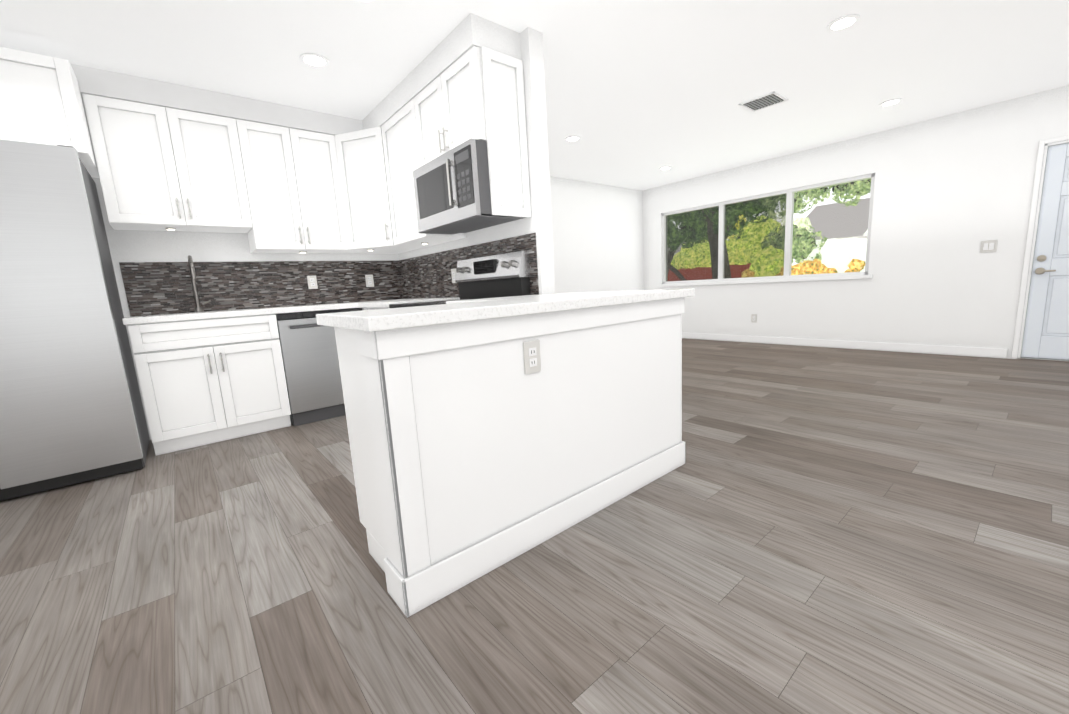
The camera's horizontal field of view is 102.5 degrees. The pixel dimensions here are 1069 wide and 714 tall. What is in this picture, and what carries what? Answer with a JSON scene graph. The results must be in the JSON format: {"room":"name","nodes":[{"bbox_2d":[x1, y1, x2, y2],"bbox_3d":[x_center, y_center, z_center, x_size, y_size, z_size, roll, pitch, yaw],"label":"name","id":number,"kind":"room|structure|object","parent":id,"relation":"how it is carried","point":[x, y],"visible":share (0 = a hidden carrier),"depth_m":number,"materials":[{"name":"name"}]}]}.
{"room":"kitchen","nodes":[
{"label":"kitchen","id":0,"kind":"room"},
{"bbox_2d":[70,63,361,134],"bbox_3d":[-2.560,-1.812,3.086,3.190,0.157,0.345,-11,12,-39],"label":"ceiling soffit","id":1,"kind":"structure","parent":0,"point":[91,81],"depth_m":3.04,"materials":[{"name":"paint"}]},
{"bbox_2d":[92,177,398,439],"bbox_3d":[-2.773,-0.693,3.581,3.455,2.500,0.480,-11,12,-39],"label":"wall","id":2,"kind":"structure","parent":0,"point":[148,246],"depth_m":3.30,"materials":[{"name":"paint"}]},
{"bbox_2d":[0,47,99,177],"bbox_3d":[-3.214,-1.386,2.368,1.045,0.500,0.672,-11,12,-39],"label":"upper cabinet","id":3,"kind":"object","parent":2,"relation":"attached to","point":[41,100],"visible":0.71,"depth_m":2.38,"materials":[{"name":"white wood"}]},
{"bbox_2d":[82,93,241,232],"bbox_3d":[-2.601,-1.336,3.111,0.800,0.780,0.333,-11,12,-39],"label":"upper cabinet","id":4,"kind":"object","parent":2,"relation":"attached to","point":[160,168],"depth_m":2.95,"materials":[{"name":"white wood"}]},
{"bbox_2d":[119,261,402,316],"bbox_3d":[-2.182,-0.621,3.766,2.070,0.428,0.008,-11,12,-39],"label":"tile backsplash","id":5,"kind":"structure","parent":2,"relation":"attached to","point":[155,288],"depth_m":3.60,"materials":[{"name":"tile"}]},
{"bbox_2d":[307,276,317,288],"bbox_3d":[-2.014,-0.678,3.889,0.075,0.118,0.009,-11,12,-39],"label":"outlet","id":6,"kind":"object","parent":5,"relation":"attached to","point":[312,282],"depth_m":3.89,"materials":[{"name":"white plastic"}]},
{"bbox_2d":[365,275,373,286],"bbox_3d":[-1.620,-0.748,4.212,0.075,0.118,0.009,-11,12,-39],"label":"outlet","id":7,"kind":"object","parent":5,"relation":"attached to","point":[369,278],"depth_m":4.21,"materials":[{"name":"white plastic"}]},
{"bbox_2d":[222,117,353,252],"bbox_3d":[-2.014,-1.363,3.568,0.799,0.940,0.383,-11,12,-39],"label":"upper cabinet","id":8,"kind":"object","parent":2,"relation":"attached to","point":[267,188],"depth_m":3.42,"materials":[{"name":"white wood"}]},
{"bbox_2d":[362,13,520,129],"bbox_3d":[-0.783,-1.925,3.156,0.345,0.157,1.770,-11,12,-39],"label":"ceiling soffit","id":9,"kind":"structure","parent":0,"point":[464,36],"depth_m":2.59,"materials":[{"name":"paint"}]},
{"bbox_2d":[398,27,554,294],"bbox_3d":[-0.632,-0.818,3.600,0.115,2.500,2.210,-11,12,-39],"label":"wall","id":10,"kind":"structure","parent":0,"point":[538,222],"depth_m":2.70,"materials":[{"name":"paint"}]},
{"bbox_2d":[330,127,427,253],"bbox_3d":[-1.414,-1.437,3.805,0.636,0.940,0.776,-11,12,-39],"label":"upper cabinet","id":11,"kind":"object","parent":10,"relation":"attached to","point":[359,180],"depth_m":3.63,"materials":[{"name":"white wood"}]},
{"bbox_2d":[378,95,465,245],"bbox_3d":[-0.903,-1.399,3.403,0.368,0.940,0.740,-11,12,-39],"label":"upper cabinet","id":12,"kind":"object","parent":10,"relation":"attached to","point":[401,140],"depth_m":3.34,"materials":[{"name":"white wood"}]},
{"bbox_2d":[399,233,538,298],"bbox_3d":[-0.682,-0.678,3.595,0.008,0.428,2.180,-11,12,-39],"label":"tile backsplash","id":13,"kind":"structure","parent":10,"relation":"attached to","point":[425,276],"depth_m":3.68,"materials":[{"name":"tile"}]},
{"bbox_2d":[451,268,455,282],"bbox_3d":[-0.670,-0.675,3.569,0.008,0.118,0.075,-11,12,-39],"label":"outlet","id":14,"kind":"object","parent":13,"relation":"attached to","point":[453,271],"depth_m":3.57,"materials":[{"name":"white plastic"}]},
{"bbox_2d":[418,46,526,169],"bbox_3d":[-0.451,-1.560,2.839,0.333,0.490,0.790,-11,12,-39],"label":"upper cabinet","id":15,"kind":"object","parent":10,"relation":"attached to","point":[480,96],"depth_m":2.57,"materials":[{"name":"white wood"}]},
{"bbox_2d":[413,138,526,234],"bbox_3d":[-0.462,-1.097,2.884,0.431,0.426,0.782,-11,12,-39],"label":"over-the-range microwave","id":16,"kind":"object","parent":15,"relation":"attached to","point":[452,191],"visible":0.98,"depth_m":2.66,"materials":[{"name":"grey metal"}]},
{"bbox_2d":[0,338,1068,713],"bbox_3d":[0.906,0.819,1.100,10.600,0.080,9.250,-11,12,-39],"label":"floor","id":17,"kind":"structure","parent":0,"point":[818,530],"depth_m":1.48,"materials":[{"name":"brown wood"}]},
{"bbox_2d":[0,139,149,500],"bbox_3d":[-3.087,-0.186,2.475,1.000,1.897,0.855,-11,12,-39],"label":"refrigerator","id":18,"kind":"object","parent":17,"relation":"on","point":[71,409],"visible":0.98,"depth_m":2.37,"materials":[{"name":"grey metal"}]},
{"bbox_2d":[127,308,387,455],"bbox_3d":[-1.724,0.091,3.394,2.076,0.900,1.282,-11,12,-39],"label":"base cabinet","id":19,"kind":"object","parent":17,"relation":"on","point":[202,382],"visible":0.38,"depth_m":3.02,"materials":[{"name":"white wood"}]},
{"bbox_2d":[122,302,357,324],"bbox_3d":[-1.975,-0.401,3.567,2.083,0.040,0.592,-11,12,-39],"label":"countertop","id":20,"kind":"structure","parent":19,"relation":"on","point":[223,314],"depth_m":3.07,"materials":[{"name":"stone"}]},
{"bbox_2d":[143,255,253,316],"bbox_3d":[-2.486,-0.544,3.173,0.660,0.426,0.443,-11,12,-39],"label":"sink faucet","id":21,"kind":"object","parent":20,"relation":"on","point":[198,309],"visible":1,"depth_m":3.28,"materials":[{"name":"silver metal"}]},
{"bbox_2d":[357,297,459,307],"bbox_3d":[-1.009,-0.449,3.526,0.638,0.040,0.660,-11,12,-39],"label":"countertop","id":22,"kind":"structure","parent":19,"relation":"on","point":[382,303],"depth_m":3.35,"materials":[{"name":"stone"}]},
{"bbox_2d":[275,308,361,425],"bbox_3d":[-1.843,0.047,3.707,0.636,0.896,0.592,-11,12,-39],"label":"dishwasher","id":23,"kind":"object","parent":17,"relation":"on","point":[308,345],"visible":0.48,"depth_m":3.43,"materials":[{"name":"grey metal"}]},
{"bbox_2d":[389,251,530,307],"bbox_3d":[-0.536,-0.073,2.980,0.709,1.225,0.831,-11,12,-39],"label":"range","id":24,"kind":"object","parent":17,"relation":"on","point":[514,267],"visible":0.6,"depth_m":2.98,"materials":[{"name":"silver metal"}]},
{"bbox_2d":[334,297,685,617],"bbox_3d":[-0.135,0.208,2.143,1.592,0.900,1.007,-11,12,-39],"label":"base cabinet","id":25,"kind":"object","parent":17,"relation":"on","point":[477,452],"visible":0.81,"depth_m":1.54,"materials":[{"name":"white wood"}]},
{"bbox_2d":[316,288,694,331],"bbox_3d":[-0.146,-0.255,2.060,1.645,0.040,1.036,-11,12,-39],"label":"countertop","id":26,"kind":"structure","parent":25,"relation":"on","point":[417,316],"depth_m":1.50,"materials":[{"name":"stone"}]},
{"bbox_2d":[523,340,540,373],"bbox_3d":[-0.008,0.000,1.580,0.075,0.118,0.008,-11,12,-39],"label":"outlet","id":27,"kind":"object","parent":25,"relation":"attached to","point":[532,357],"visible":1,"depth_m":1.57,"materials":[{"name":"white plastic"}]},
{"bbox_2d":[0,0,1068,189],"bbox_3d":[0.761,-1.732,0.677,10.600,0.100,9.250,-11,12,-39],"label":"ceiling","id":28,"kind":"structure","parent":0,"point":[639,93],"depth_m":2.92,"materials":[{"name":"paint"}]},
{"bbox_2d":[299,53,328,67],"bbox_3d":[-1.406,-1.896,2.742,0.169,0.008,0.169,6,13,44],"label":"recessed light","id":29,"kind":"object","parent":28,"relation":"in","point":[319,60],"depth_m":2.73,"materials":[{"name":"white plastic"}]},
{"bbox_2d":[565,136,580,141],"bbox_3d":[0.402,-2.291,4.500,0.169,0.008,0.169,6,13,44],"label":"recessed light","id":30,"kind":"object","parent":28,"relation":"in","point":[570,138],"depth_m":4.49,"materials":[{"name":"white plastic"}]},
{"bbox_2d":[659,166,671,169],"bbox_3d":[1.810,-2.606,5.919,0.169,0.008,0.169,-1,10,11],"label":"recessed light","id":31,"kind":"object","parent":28,"relation":"in","point":[666,167],"depth_m":5.91,"materials":[{"name":"white plastic"}]},
{"bbox_2d":[739,91,787,111],"bbox_3d":[2.039,-2.270,3.818,0.300,0.010,0.300,-11,12,-39],"label":"ceiling vent","id":32,"kind":"object","parent":28,"relation":"in","point":[764,101],"visible":0.94,"depth_m":3.81,"materials":[{"name":"white metal"}]},
{"bbox_2d":[827,14,859,31],"bbox_3d":[1.916,-2.072,2.662,0.169,0.008,0.169,-1,10,11],"label":"recessed light","id":33,"kind":"object","parent":28,"relation":"in","point":[847,21],"depth_m":2.65,"materials":[{"name":"white plastic"}]},
{"bbox_2d":[879,98,902,106],"bbox_3d":[3.325,-2.374,4.001,0.169,0.008,0.169,2,11,29],"label":"recessed light","id":34,"kind":"object","parent":28,"relation":"in","point":[893,101],"depth_m":3.99,"materials":[{"name":"white plastic"}]},
{"bbox_2d":[550,176,643,292],"bbox_3d":[0.212,-1.302,6.232,4.615,2.500,0.150,-11,12,-39],"label":"wall","id":35,"kind":"structure","parent":0,"point":[597,233],"depth_m":6.70,"materials":[{"name":"paint"}]},
{"bbox_2d":[642,85,1068,358],"bbox_3d":[4.836,-1.221,4.159,0.150,2.500,8.950,-11,12,-39],"label":"wall","id":36,"kind":"structure","parent":0,"point":[952,191],"depth_m":4.76,"materials":[{"name":"paint"}]},
{"bbox_2d":[751,314,756,322],"bbox_3d":[3.181,-0.560,6.213,0.008,0.118,0.075,-11,12,-39],"label":"outlet","id":37,"kind":"object","parent":36,"relation":"attached to","point":[753,317],"visible":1,"depth_m":6.21,"materials":[{"name":"white plastic"}]},
{"bbox_2d":[658,172,875,286],"bbox_3d":[3.079,-1.672,6.151,0.155,1.205,2.940,-11,12,-39],"label":"window","id":38,"kind":"structure","parent":36,"relation":"in","point":[788,240],"depth_m":6.17,"materials":[{"name":"white"}]},
{"bbox_2d":[682,332,1007,358],"bbox_3d":[3.399,-0.230,6.020,0.014,0.100,4.370,-11,12,-39],"label":"baseboard","id":39,"kind":"structure","parent":36,"relation":"attached to","point":[950,350],"depth_m":5.24,"materials":[{"name":"white wood"}]},
{"bbox_2d":[980,240,997,252],"bbox_3d":[4.600,-1.120,4.343,0.011,0.118,0.115,-11,12,-39],"label":"light switch","id":40,"kind":"object","parent":36,"relation":"attached to","point":[988,246],"visible":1,"depth_m":4.34,"materials":[{"name":"white plastic"}]},
{"bbox_2d":[1012,135,1068,361],"bbox_3d":[5.148,-0.963,3.829,0.162,2.065,1.010,-11,12,-39],"label":"door frame","id":41,"kind":"structure","parent":36,"relation":"attached to","point":[1031,239],"depth_m":4.13,"materials":[{"name":"white wood"}]},
{"bbox_2d":[1021,143,1068,359],"bbox_3d":[5.113,-0.937,3.803,0.105,1.990,0.896,-11,12,-39],"label":"door","id":42,"kind":"structure","parent":36,"relation":"in","point":[1046,332],"depth_m":4.08,"materials":[{"name":"paint"}]},
{"label":"outside","id":43,"kind":"structure","parent":0,"visible":0},
{"bbox_2d":[667,179,870,280],"bbox_3d":[5.002,-3.054,10.361,6.968,3.187,6.429,-11,12,-39],"label":"trees","id":44,"kind":"object","parent":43,"point":[812,245],"depth_m":9.25,"materials":[{"name":"green plant"}]},
{"bbox_3d":[19.934,-3.525,21.451,44.700,0.200,38.000,-11,12,-39],"label":"lawn","id":45,"kind":"structure","parent":43,"visible":0},
{"bbox_2d":[668,263,753,280],"bbox_3d":[4.264,-1.961,12.770,0.070,1.309,4.985,-11,12,-39],"label":"fence","id":46,"kind":"object","parent":45,"relation":"on","point":[705,271],"depth_m":12.08,"materials":[{"name":"brown wood"}]},
{"bbox_2d":[797,198,869,272],"bbox_3d":[12.652,-4.374,17.221,7.000,3.671,2.491,-11,12,-39],"label":"neighbouring house","id":47,"kind":"structure","parent":45,"relation":"on","point":[824,213],"depth_m":15.35,"materials":[{"name":"white paint"}]}
]}

